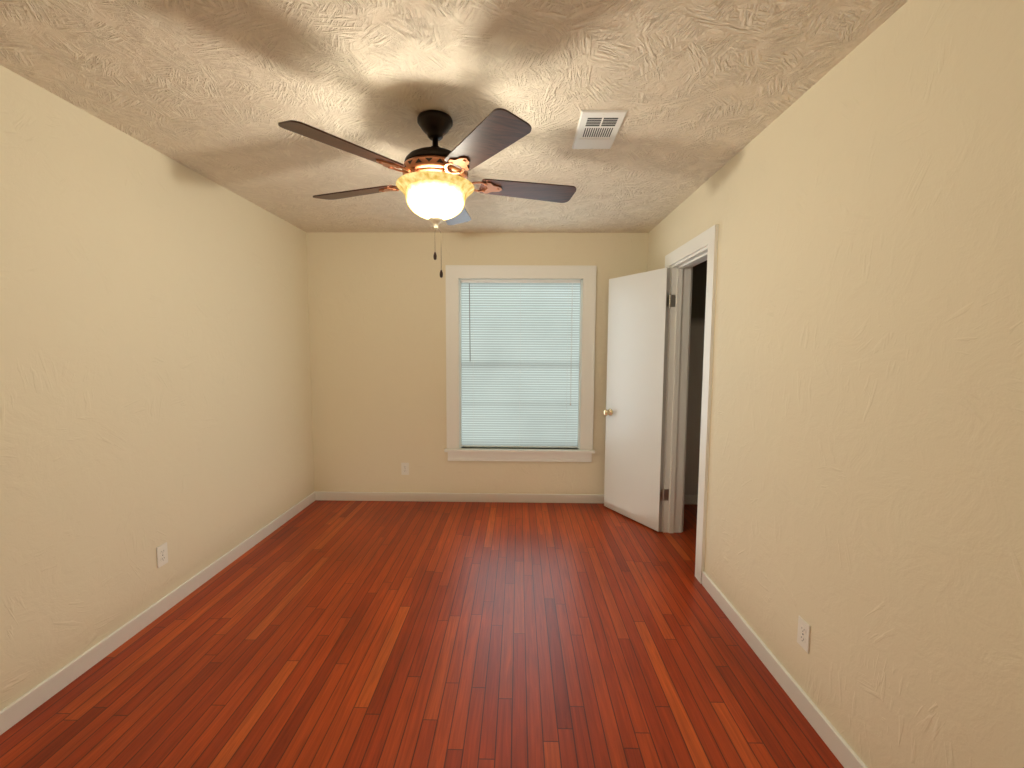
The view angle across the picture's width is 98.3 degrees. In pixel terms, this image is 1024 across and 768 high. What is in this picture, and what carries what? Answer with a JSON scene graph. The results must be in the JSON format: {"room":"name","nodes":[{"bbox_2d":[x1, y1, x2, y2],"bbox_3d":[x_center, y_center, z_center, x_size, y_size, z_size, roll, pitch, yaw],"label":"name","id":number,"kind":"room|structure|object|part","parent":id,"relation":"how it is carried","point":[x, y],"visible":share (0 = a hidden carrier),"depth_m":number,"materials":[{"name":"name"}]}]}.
{"room":"empty bedroom","nodes":[
{"label":"empty bedroom","id":0,"kind":"room"},
{"bbox_2d":[0,65,313,710],"bbox_3d":[-1.940,0.038,1.884,0.140,2.440,4.610,0,5,1],"label":"wall","id":1,"kind":"structure","parent":0,"point":[155,379],"depth_m":2.13,"materials":[{"name":"beige paint"}]},
{"bbox_2d":[0,491,315,734],"bbox_3d":[-1.869,1.214,1.977,0.015,0.082,4.330,0,5,1],"label":"baseboard","id":2,"kind":"structure","parent":1,"relation":"attached to","point":[25,705],"depth_m":2.13,"materials":[{"name":"white paint"}]},
{"bbox_2d":[156,542,167,567],"bbox_3d":[-1.865,0.913,2.364,0.007,0.114,0.070,0,5,1],"label":"electrical outlet","id":3,"kind":"object","parent":1,"relation":"attached to","point":[162,554],"visible":1,"depth_m":2.36,"materials":[{"name":"white plastic"}]},
{"bbox_2d":[160,548,165,561],"bbox_3d":[-1.863,0.913,2.364,0.001,0.062,0.033,0,5,1],"label":"receptacle","id":4,"kind":"object","parent":3,"relation":"attached to","point":[162,550],"depth_m":2.37,"materials":[{"name":"white plastic"}]},
{"bbox_2d":[0,500,843,767],"bbox_3d":[0.233,1.319,1.953,4.500,0.100,4.610,0,5,1],"label":"floor","id":5,"kind":"structure","parent":0,"point":[363,634],"depth_m":2.00,"materials":[{"name":"brown wood"}]},
{"bbox_2d":[0,0,908,232],"bbox_3d":[0.247,-1.213,1.750,4.500,0.100,4.610,0,5,1],"label":"ceiling","id":6,"kind":"structure","parent":0,"point":[702,92],"depth_m":1.71,"materials":[{"name":"beige paint"}]},
{"bbox_2d":[278,108,575,277],"bbox_3d":[-0.339,-0.840,2.049,1.291,0.698,1.244,0,5,1],"label":"fan","id":7,"kind":"object","parent":6,"relation":"hanging from","point":[435,186],"visible":1,"depth_m":1.88,"materials":[{"name":"brown wood"}]},
{"bbox_3d":[-0.621,-0.889,1.659,0.362,0.036,0.420,0,5,1],"label":"blade","id":8,"kind":"part","parent":7,"relation":"part of","materials":[{"name":"brown wood"}]},
{"bbox_3d":[-0.752,-0.930,2.159,0.461,0.036,0.262,0,5,1],"label":"blade","id":9,"kind":"part","parent":7,"relation":"part of","materials":[{"name":"brown wood"}]},
{"bbox_3d":[-0.349,-0.654,2.015,0.005,0.109,0.006,0,5,1],"label":"pull chain","id":10,"kind":"part","parent":7,"relation":"part of","materials":[{"name":"gold metal"}]},
{"bbox_3d":[-0.345,-0.821,2.006,0.350,0.145,0.350,0,5,1],"label":"lamp shade","id":11,"kind":"part","parent":7,"relation":"part of","materials":[{"name":"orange glass"}]},
{"bbox_3d":[-0.330,-0.616,2.026,0.016,0.188,0.005,0,5,1],"label":"pull chain","id":12,"kind":"part","parent":7,"relation":"part of","materials":[{"name":"gold metal"}]},
{"bbox_3d":[-0.316,-0.950,2.432,0.144,0.036,0.462,0,5,1],"label":"blade","id":13,"kind":"part","parent":7,"relation":"part of","materials":[{"name":"brown wood"}]},
{"bbox_3d":[-0.103,-0.884,1.634,0.343,0.036,0.433,0,5,1],"label":"blade","id":14,"kind":"part","parent":7,"relation":"part of","materials":[{"name":"brown wood"}]},
{"bbox_3d":[0.076,-0.922,2.118,0.465,0.036,0.237,0,5,1],"label":"blade","id":15,"kind":"part","parent":7,"relation":"part of","materials":[{"name":"brown wood"}]},
{"bbox_2d":[572,110,627,148],"bbox_3d":[0.400,-1.183,2.076,0.198,0.010,0.360,0,5,1],"label":"ceiling vent","id":16,"kind":"object","parent":6,"relation":"in","point":[597,129],"visible":0.98,"depth_m":2.04,"materials":[{"name":"white metal"}]},
{"bbox_3d":[0.401,-1.180,2.082,0.154,0.004,0.333,0,5,1],"label":"panel","id":17,"kind":"part","parent":16,"relation":"part of","materials":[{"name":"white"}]},
{"bbox_2d":[306,232,706,494],"bbox_3d":[0.274,-0.125,4.079,4.220,2.440,0.140,0,5,1],"label":"wall","id":18,"kind":"structure","parent":0,"point":[377,315],"depth_m":4.02,"materials":[{"name":"beige paint"}]},
{"bbox_2d":[401,463,408,474],"bbox_3d":[-0.989,0.784,4.098,0.070,0.114,0.007,0,5,1],"label":"electrical outlet","id":19,"kind":"object","parent":18,"relation":"attached to","point":[404,468],"visible":1,"depth_m":4.10,"materials":[{"name":"white plastic"}]},
{"bbox_2d":[403,465,406,472],"bbox_3d":[-0.989,0.784,4.096,0.033,0.062,0.001,0,5,1],"label":"receptacle","id":20,"kind":"object","parent":19,"relation":"attached to","point":[404,466],"depth_m":4.10,"materials":[{"name":"white plastic"}]},
{"bbox_2d":[315,491,603,502],"bbox_3d":[-0.328,1.052,4.105,3.000,0.082,0.015,0,5,1],"label":"baseboard","id":21,"kind":"structure","parent":18,"relation":"attached to","point":[463,497],"depth_m":4.10,"materials":[{"name":"white paint"}]},
{"bbox_2d":[444,447,594,461],"bbox_3d":[0.069,0.652,4.079,1.370,0.111,0.110,0,5,1],"label":"window sill","id":22,"kind":"structure","parent":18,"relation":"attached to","point":[528,454],"depth_m":4.05,"materials":[{"name":"white paint"}]},
{"bbox_2d":[445,265,596,449],"bbox_3d":[0.075,-0.221,4.062,1.334,1.672,0.166,0,5,1],"label":"window","id":23,"kind":"structure","parent":18,"relation":"in","point":[520,375],"depth_m":4.02,"materials":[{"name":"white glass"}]},
{"bbox_2d":[469,283,470,360],"bbox_3d":[-0.380,-0.553,3.989,0.012,0.700,0.007,0,5,1],"label":"blind wand","id":24,"kind":"object","parent":23,"relation":"hanging from","point":[469,312],"visible":0.89,"depth_m":3.98,"materials":[{"name":"grey"}]},
{"bbox_3d":[0.074,-0.175,4.034,1.066,1.516,0.036,0,5,1],"label":"window blind rails","id":25,"kind":"part","parent":23,"relation":"part of","materials":[{"name":"white plastic"}]},
{"bbox_2d":[684,495,697,503],"bbox_3d":[1.836,1.065,4.073,1.020,0.085,0.014,0,5,1],"label":"baseboard","id":26,"kind":"structure","parent":18,"relation":"attached to","point":[690,499],"depth_m":4.06,"materials":[{"name":"white paint"}]},
{"bbox_2d":[647,0,1023,767],"bbox_3d":[1.229,0.065,1.767,0.140,2.440,4.470,0,5,1],"label":"wall","id":27,"kind":"structure","parent":0,"point":[861,204],"depth_m":1.36,"materials":[{"name":"beige paint"}]},
{"bbox_2d":[604,268,675,531],"bbox_3d":[1.027,0.119,3.630,0.077,2.009,0.678,-2,5,-28],"label":"door","id":28,"kind":"structure","parent":27,"relation":"in","point":[638,320],"depth_m":3.57,"materials":[{"name":"white paint"}]},
{"bbox_2d":[603,409,612,415],"bbox_3d":[0.875,0.245,3.877,0.173,0.064,0.064,-2,5,-28],"label":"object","id":29,"kind":"structure","parent":28,"relation":"attached to","point":[606,412],"depth_m":3.84,"materials":[{"name":"gold metal"}]},
{"bbox_3d":[1.173,0.853,3.414,0.072,0.095,0.023,0,5,1],"label":"door hinge","id":30,"kind":"part","parent":28,"relation":"part of","materials":[{"name":"metal"}]},
{"bbox_3d":[1.181,-0.622,3.296,0.072,0.095,0.023,0,5,1],"label":"door hinge","id":31,"kind":"part","parent":28,"relation":"part of","materials":[{"name":"metal"}]},
{"bbox_2d":[660,224,718,583],"bbox_3d":[1.246,0.120,3.035,0.178,2.129,0.866,0,5,1],"label":"door frame","id":32,"kind":"structure","parent":27,"relation":"in","point":[677,386],"depth_m":3.30,"materials":[{"name":"white paint"}]},
{"bbox_3d":[1.326,0.120,3.034,0.018,2.129,0.858,0,5,1],"label":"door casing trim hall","id":33,"kind":"part","parent":32,"relation":"part of","materials":[{"name":"white wood"}]},
{"bbox_2d":[702,572,867,767],"bbox_3d":[1.135,1.291,1.228,0.015,0.082,2.918,0,5,1],"label":"baseboard","id":34,"kind":"structure","parent":27,"relation":"attached to","point":[843,752],"depth_m":1.81,"materials":[{"name":"white paint"}]},
{"bbox_2d":[797,616,810,653],"bbox_3d":[1.149,0.986,1.747,0.007,0.114,0.070,0,5,1],"label":"electrical outlet","id":35,"kind":"object","parent":27,"relation":"attached to","point":[803,636],"visible":1,"depth_m":1.74,"materials":[{"name":"white plastic"}]},
{"bbox_2d":[799,625,805,643],"bbox_3d":[1.147,0.986,1.747,0.001,0.062,0.033,0,5,1],"label":"receptacle","id":36,"kind":"object","parent":35,"relation":"attached to","point":[802,628],"depth_m":1.75,"materials":[{"name":"white plastic"}]},
{"label":"outside","id":37,"kind":"structure","parent":0,"visible":0},
{"bbox_2d":[467,289,573,330],"bbox_3d":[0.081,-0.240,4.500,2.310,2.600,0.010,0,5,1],"label":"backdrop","id":38,"kind":"structure","parent":37,"point":[491,306],"depth_m":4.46,"materials":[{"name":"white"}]}
]}

